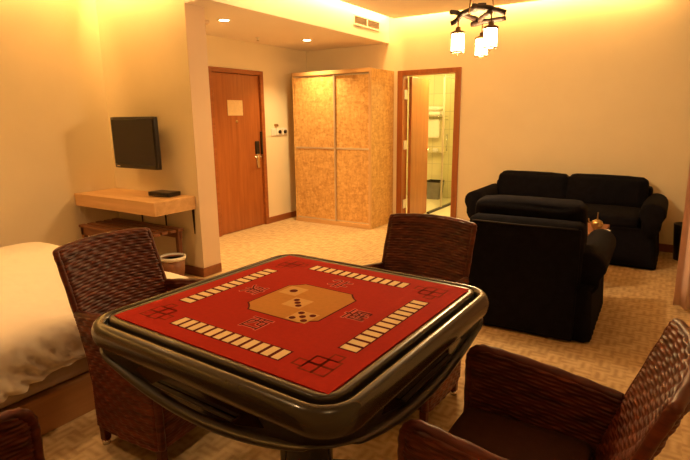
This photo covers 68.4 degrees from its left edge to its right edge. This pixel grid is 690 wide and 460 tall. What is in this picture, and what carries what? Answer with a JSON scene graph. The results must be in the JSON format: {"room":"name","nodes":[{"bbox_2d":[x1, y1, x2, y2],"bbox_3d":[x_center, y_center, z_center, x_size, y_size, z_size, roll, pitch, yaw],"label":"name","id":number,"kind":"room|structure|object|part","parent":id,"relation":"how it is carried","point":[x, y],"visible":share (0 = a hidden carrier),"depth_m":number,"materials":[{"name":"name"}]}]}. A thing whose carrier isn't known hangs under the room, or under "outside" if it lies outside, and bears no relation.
{"room":"hotel room","nodes":[
{"label":"hotel room","id":0,"kind":"room"},
{"bbox_2d":[0,0,118,246],"bbox_3d":[-3.838,-0.558,2.797,0.100,2.800,5.470,7,15,32],"label":"wall","id":1,"kind":"structure","parent":0,"point":[55,139],"depth_m":4.54,"materials":[{"name":"paint"}]},
{"bbox_2d":[96,0,202,267],"bbox_3d":[-1.804,-1.025,4.802,1.309,2.800,0.210,7,15,32],"label":"wall","id":2,"kind":"structure","parent":0,"point":[143,43],"depth_m":4.60,"materials":[{"name":"paint"}]},
{"bbox_2d":[74,188,195,233],"bbox_3d":[-1.943,-0.154,4.696,1.165,0.348,0.438,7,15,32],"label":"desk","id":3,"kind":"object","parent":2,"relation":"attached to","point":[139,202],"visible":0.96,"depth_m":4.47,"materials":[{"name":"brown wood"}]},
{"bbox_2d":[148,190,180,196],"bbox_3d":[-1.617,-0.328,4.552,0.250,0.040,0.152,6,14,28],"label":"box","id":4,"kind":"object","parent":3,"relation":"on","point":[160,193],"visible":1,"depth_m":4.50,"materials":[{"name":"black plastic"}]},
{"bbox_2d":[110,116,161,169],"bbox_3d":[-1.839,-0.795,4.622,0.620,0.460,0.205,7,15,32],"label":"television","id":5,"kind":"object","parent":2,"relation":"attached to","point":[136,143],"visible":1,"depth_m":4.51,"materials":[{"name":"black plastic"}]},
{"bbox_2d":[184,3,220,267],"bbox_3d":[-1.251,-0.996,4.446,0.005,2.715,0.212,7,15,32],"label":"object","id":6,"kind":"structure","parent":2,"relation":"attached to","point":[194,14],"depth_m":4.47,"materials":[{"name":"paint"}]},
{"bbox_2d":[185,263,221,276],"bbox_3d":[-1.746,0.308,5.060,1.222,0.085,0.225,7,15,32],"label":"baseboard","id":7,"kind":"structure","parent":2,"relation":"attached to","point":[197,271],"depth_m":4.72,"materials":[{"name":"brown wood"}]},
{"bbox_2d":[184,0,224,6],"bbox_3d":[-1.159,-2.088,4.136,0.250,0.450,0.210,7,15,32],"label":"ceiling","id":8,"kind":"structure","parent":0,"point":[203,3],"depth_m":4.17,"materials":[{"name":"paint"}]},
{"bbox_2d":[206,35,306,216],"bbox_3d":[-1.381,-1.372,6.345,0.120,2.800,2.910,7,15,32],"label":"wall","id":9,"kind":"structure","parent":0,"point":[277,64],"depth_m":6.92,"materials":[{"name":"paint"}]},
{"bbox_2d":[208,66,268,236],"bbox_3d":[-1.341,-0.985,6.425,0.186,2.010,0.940,7,15,32],"label":"door","id":10,"kind":"structure","parent":9,"relation":"in","point":[236,95],"depth_m":6.40,"materials":[{"name":"brown wood"}]},
{"bbox_3d":[-1.149,-1.082,6.667,0.020,0.170,0.075,7,15,32],"label":"lock plate","id":11,"kind":"part","parent":10,"relation":"part of","materials":[{"name":"black plastic"}]},
{"bbox_3d":[-1.142,-0.930,6.651,0.077,0.160,0.146,7,15,32],"label":"handle","id":12,"kind":"part","parent":10,"relation":"part of","materials":[{"name":"silver metal"}]},
{"bbox_3d":[-1.103,-1.150,6.719,0.024,0.300,0.024,7,15,32],"label":"strike plate","id":13,"kind":"part","parent":10,"relation":"part of","materials":[{"name":"black plastic"}]},
{"bbox_2d":[271,128,286,135],"bbox_3d":[-0.897,-1.348,6.977,0.032,0.100,0.338,7,15,32],"label":"switch panel","id":14,"kind":"object","parent":9,"relation":"attached to","point":[274,131],"visible":1,"depth_m":6.96,"materials":[{"name":"white plastic"}]},
{"bbox_3d":[-0.967,-1.327,6.887,0.014,0.100,0.108,7,15,32],"label":"plate","id":15,"kind":"part","parent":14,"relation":"part of","materials":[{"name":"white plastic"}]},
{"bbox_3d":[-0.905,-1.349,6.981,0.014,0.100,0.108,7,15,32],"label":"plate","id":16,"kind":"part","parent":14,"relation":"part of","materials":[{"name":"white plastic"}]},
{"bbox_2d":[269,211,296,223],"bbox_3d":[-1.310,-0.039,6.603,0.015,0.085,2.910,7,15,32],"label":"baseboard","id":17,"kind":"structure","parent":9,"relation":"attached to","point":[284,216],"depth_m":7.23,"materials":[{"name":"brown wood"}]},
{"bbox_2d":[204,0,388,50],"bbox_3d":[-0.778,-2.440,5.705,1.340,0.450,2.910,7,15,32],"label":"ceiling","id":18,"kind":"structure","parent":0,"point":[279,23],"depth_m":5.49,"materials":[{"name":"paint"}]},
{"bbox_2d":[217,19,231,21],"bbox_3d":[-1.167,-2.025,4.904,0.144,0.006,0.144,7,15,32],"label":"recessed light","id":19,"kind":"object","parent":18,"relation":"in","point":[220,20],"visible":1,"depth_m":4.91,"materials":[{"name":"white plastic"}]},
{"bbox_2d":[353,14,379,30],"bbox_3d":[0.264,-2.478,6.078,0.014,0.116,0.620,7,15,32],"label":"ceiling vent","id":20,"kind":"object","parent":18,"relation":"in","point":[358,20],"visible":1,"depth_m":6.06,"materials":[{"name":"white plastic"}]},
{"bbox_2d":[42,195,689,459],"bbox_3d":[0.218,0.667,3.724,6.220,0.080,10.900,7,15,32],"label":"floor","id":21,"kind":"structure","parent":0,"point":[637,306],"depth_m":3.24,"materials":[{"name":"carpet"}]},
{"bbox_2d":[0,408,44,459],"bbox_3d":[-0.896,0.773,1.042,0.637,0.898,0.574,-12,17,-42],"label":"rattan armchair","id":22,"kind":"object","parent":21,"relation":"on","point":[20,428],"visible":1,"depth_m":1.36,"materials":[{"name":"brown wicker"}]},
{"bbox_3d":[-1.026,0.791,1.282,0.474,0.552,0.060,-12,17,-42],"label":"armrest","id":23,"kind":"part","parent":22,"relation":"part of","materials":[{"name":"wicker"}]},
{"bbox_2d":[0,357,94,435],"bbox_3d":[-2.254,0.396,2.689,1.930,0.950,2.200,7,15,32],"label":"bed","id":24,"kind":"object","parent":21,"relation":"on","point":[66,394],"visible":0.02,"depth_m":2.40,"materials":[{"name":"brown wood"}]},
{"bbox_3d":[-2.236,0.532,2.745,1.900,0.290,2.110,7,15,32],"label":"mattress","id":25,"kind":"part","parent":24,"relation":"part of","materials":[{"name":"white fabric"}]},
{"bbox_2d":[0,242,187,402],"bbox_3d":[-2.241,0.478,2.723,2.074,0.251,2.318,7,15,32],"label":"sheet","id":26,"kind":"object","parent":24,"relation":"on","point":[40,336],"visible":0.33,"depth_m":2.42,"materials":[{"name":"fabric"}]},
{"bbox_2d":[52,227,203,459],"bbox_3d":[-0.886,0.483,2.350,0.637,0.898,0.574,6,14,28],"label":"rattan armchair","id":27,"kind":"object","parent":21,"relation":"on","point":[101,273],"visible":0.37,"depth_m":2.22,"materials":[{"name":"brown wicker"}]},
{"bbox_3d":[-1.075,0.753,2.243,0.040,0.378,0.040,6,14,28],"label":"leg","id":28,"kind":"part","parent":27,"relation":"part of","materials":[{"name":"wood"}]},
{"bbox_3d":[-1.067,0.417,2.436,0.228,0.784,0.492,6,14,28],"label":"backrest","id":29,"kind":"part","parent":27,"relation":"part of","materials":[{"name":"wicker"}]},
{"bbox_3d":[-0.953,0.606,2.115,0.474,0.552,0.060,6,14,28],"label":"armrest","id":30,"kind":"part","parent":27,"relation":"part of","materials":[{"name":"wicker"}]},
{"bbox_3d":[-0.757,0.788,2.067,0.040,0.378,0.040,6,14,28],"label":"leg","id":31,"kind":"part","parent":27,"relation":"part of","materials":[{"name":"wicker"}]},
{"bbox_3d":[-0.707,0.505,2.555,0.474,0.552,0.060,6,14,28],"label":"armrest","id":32,"kind":"part","parent":27,"relation":"part of","materials":[{"name":"wicker"}]},
{"bbox_2d":[79,218,182,252],"bbox_3d":[-1.992,0.188,4.759,1.000,0.455,0.400,7,15,32],"label":"bench","id":33,"kind":"object","parent":21,"relation":"on","point":[92,228],"visible":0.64,"depth_m":4.70,"materials":[{"name":"brown wood"}]},
{"bbox_3d":[-1.994,0.024,4.723,0.980,0.070,0.380,7,15,32],"label":"rail","id":34,"kind":"part","parent":33,"relation":"part of","materials":[{"name":"brown wood"}]},
{"bbox_3d":[-1.513,0.218,4.658,0.040,0.430,0.040,7,15,32],"label":"leg","id":35,"kind":"part","parent":33,"relation":"part of","materials":[{"name":"brown wood"}]},
{"bbox_2d":[160,253,185,275],"bbox_3d":[-1.511,0.349,4.480,0.228,0.250,0.228,7,15,32],"label":"waste bin","id":36,"kind":"object","parent":21,"relation":"on","point":[171,262],"visible":0.66,"depth_m":4.40,"materials":[{"name":"brown plastic"}]},
{"bbox_2d":[91,254,488,459],"bbox_3d":[-0.148,0.636,1.890,1.060,0.784,1.060,8,15,34],"label":"table","id":37,"kind":"object","parent":21,"relation":"on","point":[303,357],"visible":1,"depth_m":1.52,"materials":[{"name":"red fabric"}]},
{"bbox_2d":[136,365,263,427],"bbox_3d":[-0.426,0.473,1.446,0.720,0.088,0.012,8,15,34],"label":"drawer","id":38,"kind":"object","parent":37,"relation":"on","point":[196,405],"depth_m":1.44,"materials":[{"name":"paint"}]},
{"bbox_3d":[-0.152,0.270,1.809,0.946,0.030,0.946,8,15,34],"label":"frame","id":39,"kind":"part","parent":37,"relation":"part of","materials":[{"name":"paint"}]},
{"bbox_2d":[382,338,460,413],"bbox_3d":[0.247,0.439,1.565,0.012,0.088,0.720,8,15,34],"label":"drawer","id":40,"kind":"object","parent":37,"relation":"on","point":[427,381],"depth_m":1.55,"materials":[{"name":"paint"}]},
{"bbox_2d":[291,67,393,229],"bbox_3d":[-0.025,-1.105,6.913,1.222,2.004,0.607,7,15,32],"label":"wardrobe","id":41,"kind":"object","parent":21,"relation":"on","point":[344,118],"visible":0.97,"depth_m":6.64,"materials":[{"name":"brown wood"}]},
{"bbox_3d":[-0.404,-1.082,6.828,0.632,1.895,0.012,7,15,32],"label":"sliding door","id":42,"kind":"part","parent":41,"relation":"part of","materials":[{"name":"beige wood"}]},
{"bbox_3d":[-0.407,-1.102,6.819,0.628,0.024,0.011,7,15,32],"label":"door rail","id":43,"kind":"part","parent":41,"relation":"part of","materials":[{"name":"metal"}]},
{"bbox_3d":[-0.404,-1.082,6.828,0.672,1.901,0.020,7,15,32],"label":"door frame","id":44,"kind":"part","parent":41,"relation":"part of","materials":[{"name":"wood"}]},
{"bbox_3d":[-0.209,-2.005,6.465,1.190,0.049,0.012,7,15,32],"label":"trim","id":45,"kind":"part","parent":41,"relation":"part of","materials":[{"name":"brown wood"}]},
{"bbox_3d":[0.094,-1.024,6.540,0.503,1.895,0.012,7,15,32],"label":"sliding door","id":46,"kind":"part","parent":41,"relation":"part of","materials":[{"name":"beige wood"}]},
{"bbox_3d":[0.094,-1.024,6.540,0.543,1.901,0.020,7,15,32],"label":"door frame","id":47,"kind":"part","parent":41,"relation":"part of","materials":[{"name":"wood"}]},
{"bbox_3d":[0.090,-1.044,6.531,0.499,0.024,0.011,7,15,32],"label":"door rail","id":48,"kind":"part","parent":41,"relation":"part of","materials":[{"name":"metal"}]},
{"bbox_3d":[0.316,-0.984,6.354,0.032,2.004,0.012,7,15,32],"label":"corner trim","id":49,"kind":"part","parent":41,"relation":"part of","materials":[{"name":"brown wood"}]},
{"bbox_2d":[362,213,476,422],"bbox_3d":[0.320,0.409,2.624,0.574,0.898,0.637,8,15,34],"label":"rattan armchair","id":50,"kind":"object","parent":21,"relation":"on","point":[439,247],"visible":0.2,"depth_m":2.72,"materials":[{"name":"brown wicker"}]},
{"bbox_3d":[0.364,0.720,2.321,0.040,0.378,0.040,8,15,34],"label":"leg","id":51,"kind":"part","parent":50,"relation":"part of","materials":[{"name":"wood"}]},
{"bbox_3d":[0.436,0.325,2.778,0.492,0.784,0.228,8,15,34],"label":"backrest","id":52,"kind":"part","parent":50,"relation":"part of","materials":[{"name":"wicker"}]},
{"bbox_3d":[0.496,0.517,2.445,0.060,0.552,0.474,8,15,34],"label":"armrest","id":53,"kind":"part","parent":50,"relation":"part of","materials":[{"name":"wicker"}]},
{"bbox_3d":[0.567,0.652,2.616,0.040,0.378,0.040,8,15,34],"label":"leg","id":54,"kind":"part","parent":50,"relation":"part of","materials":[{"name":"wicker"}]},
{"bbox_2d":[427,179,440,199],"bbox_3d":[1.577,-0.713,8.945,0.270,0.325,0.216,7,15,32],"label":"basket","id":55,"kind":"object","parent":21,"relation":"on","point":[433,186],"visible":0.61,"depth_m":8.86,"materials":[{"name":"metal"}]},
{"bbox_2d":[426,75,454,213],"bbox_3d":[1.635,-1.371,7.995,0.040,2.020,1.530,7,15,32],"label":"screen","id":56,"kind":"object","parent":21,"relation":"on","point":[449,84],"visible":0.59,"depth_m":7.92,"materials":[{"name":"clear glass"}]},
{"bbox_3d":[1.499,-1.323,7.787,0.024,2.020,0.022,7,15,32],"label":"post","id":57,"kind":"part","parent":56,"relation":"part of","materials":[{"name":"metal"}]},
{"bbox_3d":[1.776,-1.422,8.208,0.008,1.935,1.010,7,15,32],"label":"glass panel","id":58,"kind":"part","parent":56,"relation":"part of","materials":[{"name":"white"}]},
{"bbox_2d":[468,195,615,342],"bbox_3d":[1.368,0.162,3.685,1.000,0.876,0.917,7,15,31],"label":"armchair","id":59,"kind":"object","parent":21,"relation":"on","point":[538,266],"visible":0.91,"depth_m":3.29,"materials":[{"name":"fabric"}]},
{"bbox_3d":[1.146,0.318,3.348,0.700,0.715,0.065,7,15,31],"label":"panel","id":60,"kind":"part","parent":59,"relation":"part of","materials":[{"name":"fabric"}]},
{"bbox_3d":[1.198,0.142,3.399,0.732,0.477,0.212,7,15,31],"label":"frame","id":61,"kind":"part","parent":59,"relation":"part of","materials":[{"name":"fabric"}]},
{"bbox_2d":[475,195,587,244],"bbox_3d":[1.252,-0.009,3.456,0.724,0.441,0.242,7,15,31],"label":"cushion","id":62,"kind":"object","parent":59,"relation":"on","point":[570,210],"depth_m":3.31,"materials":[{"name":"fabric"}]},
{"bbox_3d":[1.728,0.203,3.518,0.206,0.285,0.830,7,15,31],"label":"armrest","id":63,"kind":"part","parent":59,"relation":"part of","materials":[{"name":"fabric"}]},
{"bbox_2d":[397,318,689,459],"bbox_3d":[0.546,0.677,1.404,0.637,0.898,0.574,7,15,32],"label":"rattan armchair","id":64,"kind":"object","parent":21,"relation":"on","point":[517,406],"visible":1,"depth_m":1.51,"materials":[{"name":"brown wicker"}]},
{"bbox_3d":[0.355,0.785,1.241,0.474,0.552,0.060,7,15,32],"label":"armrest","id":65,"kind":"part","parent":64,"relation":"part of","materials":[{"name":"wicker"}]},
{"bbox_3d":[0.462,0.690,1.462,0.407,0.067,0.487,7,15,32],"label":"seat","id":66,"kind":"part","parent":64,"relation":"part of","materials":[{"name":"brown fabric"}]},
{"bbox_3d":[0.632,0.689,1.663,0.474,0.552,0.060,7,15,32],"label":"armrest","id":67,"kind":"part","parent":64,"relation":"part of","materials":[{"name":"wicker"}]},
{"bbox_3d":[0.718,0.653,1.285,0.228,0.784,0.492,7,15,32],"label":"backrest","id":68,"kind":"part","parent":64,"relation":"part of","materials":[{"name":"wicker"}]},
{"bbox_2d":[465,170,668,269],"bbox_3d":[2.332,-0.197,5.442,1.891,0.795,0.878,7,15,32],"label":"sofa","id":69,"kind":"object","parent":21,"relation":"on","point":[635,215],"visible":0.59,"depth_m":5.16,"materials":[{"name":"fabric"}]},
{"bbox_3d":[1.608,-0.332,5.843,0.221,0.325,0.790,7,15,32],"label":"armrest","id":70,"kind":"part","parent":69,"relation":"part of","materials":[{"name":"fabric"}]},
{"bbox_2d":[497,170,568,198],"bbox_3d":[2.124,-0.486,5.750,0.784,0.358,0.235,7,15,32],"label":"cushion","id":71,"kind":"object","parent":69,"relation":"on","point":[510,182],"depth_m":5.65,"materials":[{"name":"fabric"}]},
{"bbox_3d":[2.495,-0.342,5.670,1.592,0.412,0.212,7,15,32],"label":"frame","id":72,"kind":"part","parent":69,"relation":"part of","materials":[{"name":"fabric"}]},
{"bbox_2d":[566,173,648,207],"bbox_3d":[2.744,-0.405,5.354,0.784,0.358,0.235,7,15,32],"label":"cushion","id":73,"kind":"object","parent":69,"relation":"on","point":[598,189],"depth_m":5.25,"materials":[{"name":"fabric"}]},
{"bbox_2d":[585,203,640,227],"bbox_3d":[2.588,-0.158,5.160,0.756,0.154,0.644,7,15,32],"label":"seat cushion","id":74,"kind":"object","parent":69,"relation":"on","point":[618,215],"depth_m":4.88,"materials":[{"name":"fabric"}]},
{"bbox_3d":[3.007,-0.149,4.949,0.222,0.325,0.790,7,15,32],"label":"armrest","id":75,"kind":"part","parent":69,"relation":"part of","materials":[{"name":"fabric"}]},
{"bbox_2d":[588,223,609,234],"bbox_3d":[1.870,0.185,4.538,0.800,0.475,0.480,7,15,32],"label":"coffee table","id":76,"kind":"object","parent":21,"relation":"on","point":[605,226],"visible":0.06,"depth_m":4.36,"materials":[{"name":"brown wood"}]},
{"bbox_2d":[588,212,602,229],"bbox_3d":[2.117,-0.079,4.272,0.092,0.149,0.105,-5,13,-19],"label":"brass pot","id":77,"kind":"object","parent":76,"relation":"on","point":[596,224],"visible":0.92,"depth_m":4.25,"materials":[{"name":"gold metal"}]},
{"bbox_2d":[673,222,682,260],"bbox_3d":[3.370,0.119,5.025,0.240,0.360,0.240,7,15,32],"label":"waste bin","id":78,"kind":"object","parent":21,"relation":"on","point":[677,225],"visible":0.3,"depth_m":5.01,"materials":[{"name":"black plastic"}]},
{"bbox_2d":[406,74,454,194],"bbox_3d":[1.996,-1.727,8.706,2.400,2.400,0.100,7,15,32],"label":"wall","id":79,"kind":"structure","parent":0,"point":[436,82],"depth_m":8.94,"materials":[{"name":"tile"}]},
{"bbox_2d":[428,148,441,152],"bbox_3d":[1.592,-1.395,8.906,0.320,0.075,0.128,7,15,32],"label":"corner shelf","id":80,"kind":"object","parent":79,"relation":"attached to","point":[435,150],"visible":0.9,"depth_m":8.88,"materials":[{"name":"glass"}]},
{"bbox_3d":[1.546,-1.925,8.743,0.394,0.074,0.250,7,15,32],"label":"towel rack","id":81,"kind":"object","parent":79,"relation":"attached to","visible":0},
{"bbox_2d":[428,119,439,137],"bbox_3d":[1.517,-1.759,8.806,0.258,0.318,0.038,7,15,32],"label":"hanging towel","id":82,"kind":"object","parent":81,"relation":"hanging from","point":[433,124],"visible":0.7,"depth_m":8.77,"materials":[{"name":"white fabric"}]},
{"bbox_2d":[429,111,442,115],"bbox_3d":[1.534,-1.998,8.728,0.298,0.078,0.228,7,15,32],"label":"folded towel","id":83,"kind":"object","parent":81,"relation":"on","point":[431,113],"visible":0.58,"depth_m":8.62,"materials":[{"name":"white fabric"}]},
{"bbox_2d":[429,106,442,110],"bbox_3d":[1.533,-2.080,8.710,0.278,0.078,0.228,7,15,32],"label":"folded towel","id":84,"kind":"object","parent":83,"relation":"on","point":[431,108],"visible":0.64,"depth_m":8.61,"materials":[{"name":"white fabric"}]},
{"bbox_2d":[339,0,538,18],"bbox_3d":[-0.408,-1.738,2.232,5.760,0.035,8.220,7,15,32],"label":"ceiling panel","id":85,"kind":"object","parent":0,"point":[393,9],"visible":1,"depth_m":5.62,"materials":[{"name":"paint"}]},
{"bbox_2d":[449,0,506,59],"bbox_3d":[0.947,-1.583,3.400,0.391,0.802,0.366,-10,16,-37],"label":"chandelier","id":86,"kind":"object","parent":85,"relation":"hanging from","point":[487,39],"visible":1,"depth_m":3.43,"materials":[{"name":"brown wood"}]},
{"bbox_3d":[0.768,-1.278,3.465,0.084,0.122,0.084,7,15,32],"label":"lamp shade","id":87,"kind":"part","parent":86,"relation":"part of","materials":[{"name":"beige glass"}]},
{"bbox_3d":[0.982,-1.315,3.657,0.084,0.122,0.084,7,15,32],"label":"lamp shade","id":88,"kind":"part","parent":86,"relation":"part of","materials":[{"name":"beige glass"}]},
{"bbox_3d":[0.943,-1.247,3.297,0.084,0.122,0.084,7,15,32],"label":"lamp shade","id":89,"kind":"part","parent":86,"relation":"part of","materials":[{"name":"beige glass"}]},
{"bbox_2d":[673,164,689,309],"bbox_3d":[2.888,-0.643,3.199,1.230,2.590,0.116,7,15,32],"label":"curtain","id":90,"kind":"object","parent":85,"relation":"hanging from","point":[682,284],"visible":1,"depth_m":3.68,"materials":[{"name":"fabric"}]},
{"bbox_2d":[306,0,689,244],"bbox_3d":[1.963,-1.333,6.005,6.120,2.800,0.120,7,15,32],"label":"wall","id":91,"kind":"structure","parent":0,"point":[569,87],"depth_m":5.58,"materials":[{"name":"paint"}]},
{"bbox_2d":[396,67,461,217],"bbox_3d":[1.276,-1.117,6.914,0.860,2.000,0.828,7,15,32],"label":"door","id":92,"kind":"structure","parent":91,"relation":"in","point":[418,149],"depth_m":6.87,"materials":[{"name":"brown wood"}]},
{"bbox_2d":[659,243,672,252],"bbox_3d":[2.552,0.084,5.861,4.470,0.085,0.015,7,15,32],"label":"baseboard","id":93,"kind":"structure","parent":91,"relation":"attached to","point":[662,247],"depth_m":5.34,"materials":[{"name":"brown wood"}]}
]}

